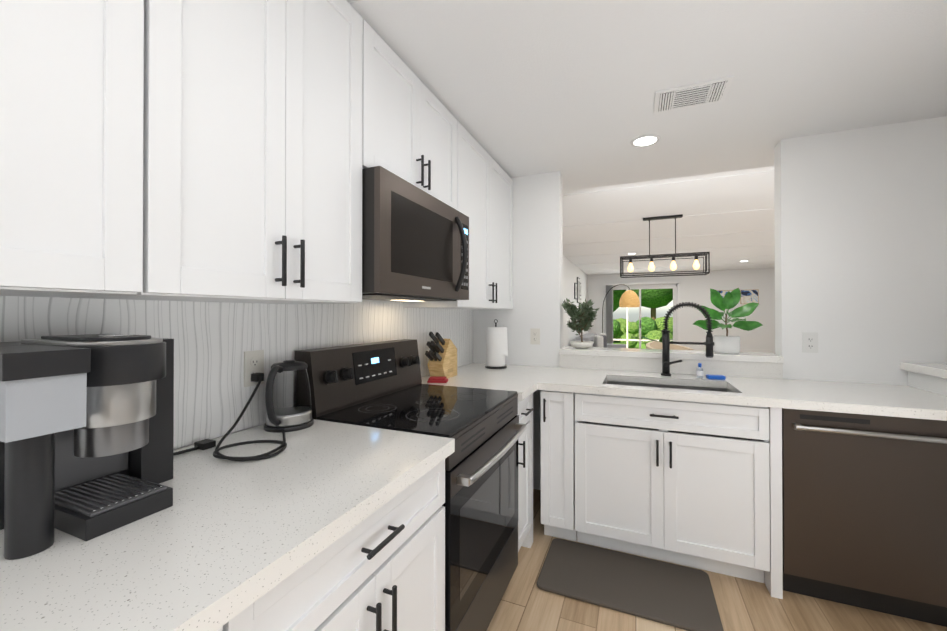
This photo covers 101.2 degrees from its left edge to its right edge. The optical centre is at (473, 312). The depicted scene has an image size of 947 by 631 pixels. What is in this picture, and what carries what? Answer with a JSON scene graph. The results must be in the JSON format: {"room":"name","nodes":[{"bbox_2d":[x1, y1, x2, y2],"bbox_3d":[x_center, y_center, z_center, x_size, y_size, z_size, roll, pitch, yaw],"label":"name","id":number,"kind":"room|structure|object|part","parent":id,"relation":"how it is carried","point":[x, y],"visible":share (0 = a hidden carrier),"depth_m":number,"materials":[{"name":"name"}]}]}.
{"room":"kitchen","nodes":[
{"label":"kitchen","id":0,"kind":"room"},
{"bbox_2d":[173,256,587,450],"bbox_3d":[0.519,0.152,4.500,0.120,2.340,13.070,0,0,23],"label":"wall","id":1,"kind":"structure","parent":0,"point":[572,272],"depth_m":7.52,"materials":[{"name":"white paint"}]},
{"bbox_2d":[0,0,143,296],"bbox_3d":[-0.894,-0.535,0.505,0.373,0.999,0.648,0,0,23],"label":"upper cabinet","id":2,"kind":"object","parent":1,"relation":"attached to","point":[71,140],"visible":1,"depth_m":0.66,"materials":[{"name":"white wood"}]},
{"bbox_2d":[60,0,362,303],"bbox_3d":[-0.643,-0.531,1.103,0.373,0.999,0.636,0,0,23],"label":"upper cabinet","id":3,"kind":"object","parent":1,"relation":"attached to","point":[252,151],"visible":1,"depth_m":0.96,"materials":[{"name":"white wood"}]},
{"bbox_2d":[0,296,472,449],"bbox_3d":[-0.751,0.168,1.322,0.006,0.438,3.828,0,0,23],"label":"backsplash","id":4,"kind":"structure","parent":1,"relation":"attached to","point":[213,341],"depth_m":1.23,"materials":[{"name":"white tile"}]},
{"bbox_2d":[244,350,263,386],"bbox_3d":[-0.744,0.189,1.320,0.007,0.118,0.072,0,0,23],"label":"outlet","id":5,"kind":"object","parent":4,"relation":"attached to","point":[253,361],"visible":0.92,"depth_m":1.31,"materials":[{"name":"white plastic"}]},
{"bbox_2d":[362,19,456,209],"bbox_3d":[-0.371,-0.764,1.749,0.373,0.526,0.758,0,0,23],"label":"upper cabinet","id":6,"kind":"object","parent":1,"relation":"attached to","point":[409,127],"visible":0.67,"depth_m":1.59,"materials":[{"name":"white wood"}]},
{"bbox_2d":[362,166,468,301],"bbox_3d":[-0.326,-0.275,1.727,0.468,0.436,0.756,0,0,23],"label":"over-the-range microwave","id":7,"kind":"object","parent":6,"relation":"attached to","point":[415,243],"visible":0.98,"depth_m":1.50,"materials":[{"name":"black metal"}]},
{"bbox_2d":[403,121,512,309],"bbox_3d":[-0.030,-0.523,2.558,0.373,0.999,0.994,0,0,23],"label":"upper cabinet","id":8,"kind":"object","parent":1,"relation":"attached to","point":[484,192],"visible":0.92,"depth_m":2.42,"materials":[{"name":"white wood"}]},
{"bbox_2d":[574,283,576,298],"bbox_3d":[2.155,-0.446,8.203,0.024,0.340,0.260,0,0,23],"label":"picture frame","id":9,"kind":"object","parent":1,"relation":"attached to","point":[575,290],"visible":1,"depth_m":8.10,"materials":[{"name":"black"}]},
{"bbox_2d":[577,277,579,302],"bbox_3d":[2.318,-0.484,8.590,0.024,0.560,0.360,0,0,23],"label":"picture frame","id":10,"kind":"object","parent":1,"relation":"attached to","point":[578,289],"visible":0.93,"depth_m":8.52,"materials":[{"name":"black"}]},
{"bbox_2d":[472,171,562,489],"bbox_3d":[0.331,0.144,3.011,0.690,2.340,0.120,0,0,23],"label":"wall pillar","id":11,"kind":"structure","parent":0,"point":[537,250],"depth_m":2.89,"materials":[{"name":"white paint"}]},
{"bbox_2d":[530,328,539,344],"bbox_3d":[0.459,0.179,2.887,0.072,0.118,0.007,0,0,23],"label":"outlet","id":12,"kind":"object","parent":11,"relation":"attached to","point":[534,335],"visible":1,"depth_m":2.89,"materials":[{"name":"white plastic"}]},
{"bbox_2d":[346,0,946,274],"bbox_3d":[2.694,-1.053,3.591,4.840,0.060,13.070,0,0,23],"label":"ceiling","id":13,"kind":"structure","parent":0,"point":[567,89],"depth_m":1.80,"materials":[{"name":"white paint"}]},
{"bbox_2d":[631,134,659,146],"bbox_3d":[1.030,-1.026,2.332,0.164,0.006,0.164,0,0,23],"label":"recessed light","id":14,"kind":"object","parent":13,"relation":"in","point":[646,140],"visible":1,"depth_m":2.32,"materials":[{"name":"white"}]},
{"bbox_2d":[620,214,709,277],"bbox_3d":[2.014,-0.704,4.147,0.840,0.630,0.210,0,0,23],"label":"linear pendant light","id":15,"kind":"object","parent":13,"relation":"hanging from","point":[673,266],"visible":1,"depth_m":4.11,"materials":[{"name":"black metal"}]},
{"bbox_2d":[654,76,733,113],"bbox_3d":[1.034,-1.027,1.853,0.310,0.011,0.210,0,0,23],"label":"ceiling vent","id":16,"kind":"object","parent":13,"relation":"in","point":[695,94],"visible":1,"depth_m":1.83,"materials":[{"name":"white metal"}]},
{"bbox_2d":[588,268,774,353],"bbox_3d":[5.207,0.181,9.551,4.600,2.340,0.120,0,0,23],"label":"wall","id":17,"kind":"structure","parent":0,"point":[695,289],"depth_m":9.27,"materials":[{"name":"white paint"}]},
{"bbox_2d":[604,281,679,344],"bbox_3d":[4.250,0.293,9.880,1.780,2.120,0.015,0,0,23],"label":"trim","id":18,"kind":"structure","parent":17,"relation":"attached to","point":[678,302],"depth_m":9.56,"materials":[{"name":"white"}]},
{"bbox_2d":[604,281,679,343],"bbox_3d":[4.229,0.283,9.832,1.740,2.080,0.082,0,0,23],"label":"vertical blind","id":19,"kind":"object","parent":17,"relation":"attached to","point":[609,314],"visible":0.69,"depth_m":10.09,"materials":[{"name":"white"}]},
{"bbox_2d":[613,284,676,348],"bbox_3d":[4.270,0.329,9.928,1.656,2.047,0.090,0,0,23],"label":"door","id":20,"kind":"structure","parent":17,"relation":"in","point":[659,286],"depth_m":9.77,"materials":[{"name":"white"}]},
{"bbox_2d":[717,290,732,296],"bbox_3d":[5.928,-0.356,9.168,0.350,0.330,0.031,0,0,23],"label":"canvas art","id":21,"kind":"object","parent":17,"relation":"attached to","point":[723,293],"visible":0.07,"depth_m":9.17,"materials":[{"name":"multicoloured fabric"}]},
{"bbox_2d":[740,289,758,303],"bbox_3d":[6.371,-0.357,8.982,0.350,0.330,0.031,0,0,23],"label":"canvas art","id":22,"kind":"object","parent":17,"relation":"attached to","point":[749,296],"visible":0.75,"depth_m":8.97,"materials":[{"name":"multicoloured fabric"}]},
{"bbox_2d":[486,489,946,630],"bbox_3d":[2.694,1.347,3.577,4.840,0.060,13.070,0,0,23],"label":"floor","id":23,"kind":"structure","parent":0,"point":[526,603],"depth_m":1.69,"materials":[{"name":"brown wood"}]},
{"bbox_2d":[223,459,444,630],"bbox_3d":[-0.505,0.866,1.001,0.686,0.874,0.695,0,0,23],"label":"base cabinet","id":24,"kind":"object","parent":23,"relation":"on","point":[382,568],"visible":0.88,"depth_m":0.89,"materials":[{"name":"white wood"}]},
{"bbox_2d":[0,419,454,630],"bbox_3d":[-0.754,0.404,0.422,0.682,0.040,1.968,0,0,23],"label":"countertop","id":25,"kind":"structure","parent":24,"relation":"on","point":[220,543],"depth_m":0.67,"materials":[{"name":"stone"}]},
{"bbox_2d":[0,334,173,559],"bbox_3d":[-0.776,0.215,0.768,0.350,0.342,0.312,0,0,23],"label":"coffee maker","id":26,"kind":"object","parent":25,"relation":"on","point":[86,434],"visible":1,"depth_m":0.69,"materials":[{"name":"black plastic"}]},
{"bbox_2d":[173,439,219,455],"bbox_3d":[-0.799,0.369,1.058,0.049,0.037,0.205,0,0,23],"label":"cord","id":27,"kind":"object","parent":25,"relation":"on","point":[204,444],"visible":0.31,"depth_m":1.10,"materials":[{"name":"black plastic"}]},
{"bbox_2d":[213,373,286,461],"bbox_3d":[-0.650,0.296,1.149,0.302,0.182,0.277,0,0,23],"label":"cord","id":28,"kind":"object","parent":25,"relation":"on","point":[257,377],"visible":1,"depth_m":1.12,"materials":[{"name":"black rubber"}]},
{"bbox_2d":[264,360,313,432],"bbox_3d":[-0.641,0.277,1.312,0.156,0.224,0.204,0,0,23],"label":"kettle","id":29,"kind":"object","parent":25,"relation":"on","point":[288,398],"visible":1,"depth_m":1.28,"materials":[{"name":"black plastic"}]},
{"bbox_2d":[294,339,526,630],"bbox_3d":[-0.196,0.726,1.667,0.718,1.160,0.754,0,0,23],"label":"electric range","id":30,"kind":"object","parent":23,"relation":"on","point":[377,385],"visible":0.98,"depth_m":1.52,"materials":[{"name":"black metal"}]},
{"bbox_2d":[517,393,532,551],"bbox_3d":[-0.006,0.872,2.184,0.686,0.874,0.333,0,0,23],"label":"base cabinet","id":31,"kind":"object","parent":23,"relation":"on","point":[524,410],"depth_m":2.09,"materials":[{"name":"white wood"}]},
{"bbox_2d":[422,379,527,400],"bbox_3d":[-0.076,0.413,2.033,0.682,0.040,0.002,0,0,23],"label":"countertop","id":32,"kind":"structure","parent":31,"relation":"on","point":[522,392],"depth_m":2.03,"materials":[{"name":"stone"}]},
{"bbox_2d":[427,376,447,382],"bbox_3d":[-0.201,0.381,2.197,0.110,0.026,0.080,0,0,3],"label":"cloth","id":33,"kind":"object","parent":32,"relation":"on","point":[437,379],"visible":1,"depth_m":2.16,"materials":[{"name":"red fabric"}]},
{"bbox_3d":[0.236,0.873,2.227,0.200,0.874,0.066,0,0,23],"label":"corner base cabinet filler","id":34,"kind":"part","parent":31,"relation":"part of","materials":[{"name":"white wood"}]},
{"bbox_2d":[541,390,576,541],"bbox_3d":[0.583,0.874,2.452,0.185,0.874,0.686,0,0,23],"label":"base cabinet","id":35,"kind":"object","parent":23,"relation":"on","point":[557,464],"visible":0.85,"depth_m":2.17,"materials":[{"name":"white wood"}]},
{"bbox_2d":[573,333,625,347],"bbox_3d":[2.670,0.913,8.109,0.920,0.860,2.100,0,0,23],"label":"sofa","id":36,"kind":"object","parent":23,"relation":"on","point":[588,336],"visible":0.1,"depth_m":8.43,"materials":[{"name":"grey fabric"}]},
{"bbox_2d":[594,335,603,346],"bbox_3d":[2.448,0.640,7.610,0.120,0.360,0.400,0,0,8],"label":"sofa pillow","id":37,"kind":"object","parent":36,"relation":"on","point":[600,340],"depth_m":7.43,"materials":[{"name":"white fabric"}]},
{"bbox_2d":[603,335,606,347],"bbox_3d":[2.659,0.653,8.059,0.126,0.340,0.401,0,0,32],"label":"sofa pillow","id":38,"kind":"object","parent":36,"relation":"on","point":[605,337],"depth_m":8.08,"materials":[{"name":"white fabric"}]},
{"bbox_2d":[602,284,639,332],"bbox_3d":[3.275,0.353,8.885,0.975,1.988,0.725,0,0,23],"label":"arc floor lamp","id":39,"kind":"object","parent":23,"relation":"on","point":[629,298],"visible":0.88,"depth_m":8.51,"materials":[{"name":"orange"}]},
{"bbox_2d":[537,538,723,630],"bbox_3d":[0.730,1.299,1.889,0.770,0.016,0.435,0,0,23],"label":"floor mat","id":40,"kind":"object","parent":23,"relation":"on","point":[677,596],"visible":0.98,"depth_m":1.84,"materials":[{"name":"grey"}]},
{"bbox_2d":[646,341,693,349],"bbox_3d":[3.490,0.936,6.916,0.774,0.800,0.759,0,0,23],"label":"barrel chair","id":41,"kind":"object","parent":23,"relation":"on","point":[654,345],"visible":0.21,"depth_m":7.16,"materials":[{"name":"beige fabric"}]},
{"bbox_2d":[575,393,782,598],"bbox_3d":[1.100,0.873,2.235,0.926,0.874,0.686,0,0,23],"label":"base cabinet","id":42,"kind":"object","parent":23,"relation":"on","point":[702,502],"depth_m":1.94,"materials":[{"name":"white wood"}]},
{"bbox_2d":[424,355,946,420],"bbox_3d":[1.032,0.368,2.269,2.540,0.133,0.698,0,0,23],"label":"countertop","id":43,"kind":"structure","parent":42,"relation":"on","point":[749,383],"depth_m":2.12,"materials":[{"name":"stone"}]},
{"bbox_2d":[425,332,456,378],"bbox_3d":[-0.200,0.254,2.341,0.101,0.281,0.265,0,0,23],"label":"knife block","id":44,"kind":"object","parent":43,"relation":"on","point":[441,354],"visible":1,"depth_m":2.30,"materials":[{"name":"brown wood"}]},
{"bbox_2d":[485,319,507,368],"bbox_3d":[0.165,0.224,2.798,0.164,0.346,0.156,0,0,23],"label":"paper towel holder","id":45,"kind":"object","parent":43,"relation":"on","point":[496,345],"visible":1,"depth_m":2.74,"materials":[{"name":"black"}]},
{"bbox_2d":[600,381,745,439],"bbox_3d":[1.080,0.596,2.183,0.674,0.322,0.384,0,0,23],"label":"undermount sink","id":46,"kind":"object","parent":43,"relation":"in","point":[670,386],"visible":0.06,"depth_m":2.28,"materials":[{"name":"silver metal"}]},
{"bbox_2d":[661,302,714,375],"bbox_3d":[1.310,0.165,2.386,0.291,0.460,0.082,0,0,23],"label":"spring faucet","id":47,"kind":"object","parent":43,"relation":"on","point":[709,343],"visible":1,"depth_m":2.40,"materials":[{"name":"black metal"}]},
{"bbox_2d":[696,363,702,377],"bbox_3d":[1.363,0.351,2.342,0.037,0.088,0.037,0,0,23],"label":"soap bottle","id":48,"kind":"object","parent":43,"relation":"on","point":[699,371],"visible":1,"depth_m":2.33,"materials":[{"name":"white"}]},
{"bbox_2d":[706,374,725,379],"bbox_3d":[1.433,0.383,2.301,0.090,0.022,0.056,0,0,15],"label":"sponge","id":49,"kind":"object","parent":43,"relation":"on","point":[717,377],"visible":0.96,"depth_m":2.28,"materials":[{"name":"blue plastic"}]},
{"bbox_3d":[1.513,0.872,2.080,0.044,0.874,0.650,0,0,23],"label":"base cabinet end panel","id":50,"kind":"part","parent":42,"relation":"part of","materials":[{"name":"white wood"}]},
{"bbox_2d":[782,408,946,626],"bbox_3d":[1.802,0.874,1.925,0.596,0.868,0.673,0,0,23],"label":"dishwasher","id":51,"kind":"object","parent":23,"relation":"on","point":[864,511],"visible":0.65,"depth_m":1.66,"materials":[{"name":"black metal"}]},
{"bbox_2d":[774,116,946,384],"bbox_3d":[3.055,0.137,1.864,2.600,2.340,0.120,0,0,23],"label":"wall","id":52,"kind":"structure","parent":0,"point":[861,251],"depth_m":2.17,"materials":[{"name":"white paint"}]},
{"bbox_2d":[802,332,817,352],"bbox_3d":[1.955,0.176,2.257,0.072,0.118,0.008,0,0,23],"label":"outlet","id":53,"kind":"object","parent":52,"relation":"attached to","point":[809,342],"visible":1,"depth_m":2.26,"materials":[{"name":"white plastic"}]},
{"bbox_2d":[907,371,946,395],"bbox_3d":[1.652,0.798,0.307,0.120,1.000,3.828,0,0,23],"label":"wall","id":54,"kind":"structure","parent":0,"point":[934,384],"depth_m":1.95,"materials":[{"name":"white paint"}]},
{"bbox_2d":[900,362,946,378],"bbox_3d":[1.646,0.279,0.295,0.180,0.040,3.857,0,0,23],"label":"wall ledge","id":55,"kind":"object","parent":54,"relation":"on","point":[936,369],"visible":1,"depth_m":1.95,"materials":[{"name":"stone"}]},
{"bbox_3d":[1.253,0.807,2.619,1.310,1.010,0.120,0,0,23],"label":"wall","id":56,"kind":"structure","parent":0,"visible":0},
{"bbox_2d":[559,346,783,362],"bbox_3d":[1.264,0.282,2.647,1.306,0.040,0.265,0,0,23],"label":"ledge","id":57,"kind":"object","parent":56,"relation":"on","point":[760,357],"visible":0.96,"depth_m":2.53,"materials":[{"name":"stone"}]},
{"bbox_2d":[561,298,598,347],"bbox_3d":[0.787,0.078,2.866,0.274,0.369,0.242,0,0,23],"label":"potted plant","id":58,"kind":"object","parent":57,"relation":"on","point":[584,315],"visible":1,"depth_m":2.85,"materials":[{"name":"green plant"}]},
{"bbox_2d":[693,288,762,353],"bbox_3d":[1.628,0.052,2.506,0.388,0.418,0.328,0,0,23],"label":"fiddle-leaf fig plant","id":59,"kind":"object","parent":57,"relation":"on","point":[727,344],"visible":0.9,"depth_m":2.48,"materials":[{"name":"green plant"}]},
{"label":"outside","id":60,"kind":"structure","parent":0,"visible":0},
{"bbox_2d":[613,338,645,348],"bbox_3d":[12.500,1.490,25.059,22.000,0.060,34.120,0,0,23],"label":"lawn","id":61,"kind":"structure","parent":60,"point":[643,346],"depth_m":16.80,"materials":[{"name":"green plant"}]},
{"bbox_2d":[613,288,672,347],"bbox_3d":[10.374,-2.026,19.494,17.391,7.390,12.484,0,0,23],"label":"trees","id":62,"kind":"object","parent":61,"relation":"on","point":[652,328],"visible":0.08,"depth_m":18.00,"materials":[{"name":"green plant"}]},
{"bbox_3d":[5.691,1.370,11.082,5.300,0.020,3.070,0,0,23],"label":"patio","id":63,"kind":"object","parent":61,"relation":"on","visible":0},
{"bbox_2d":[613,290,672,347],"bbox_3d":[6.287,0.156,12.503,5.350,2.425,0.050,0,0,23],"label":"pergola","id":64,"kind":"object","parent":63,"relation":"on","point":[626,339],"visible":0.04,"depth_m":12.96,"materials":[{"name":"white wood"}]},
{"bbox_2d":[638,337,672,341],"bbox_3d":[5.020,0.971,10.396,1.621,0.769,1.562,0,0,23],"label":"planter","id":65,"kind":"object","parent":63,"relation":"on","point":[660,339],"visible":0.17,"depth_m":10.17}
]}

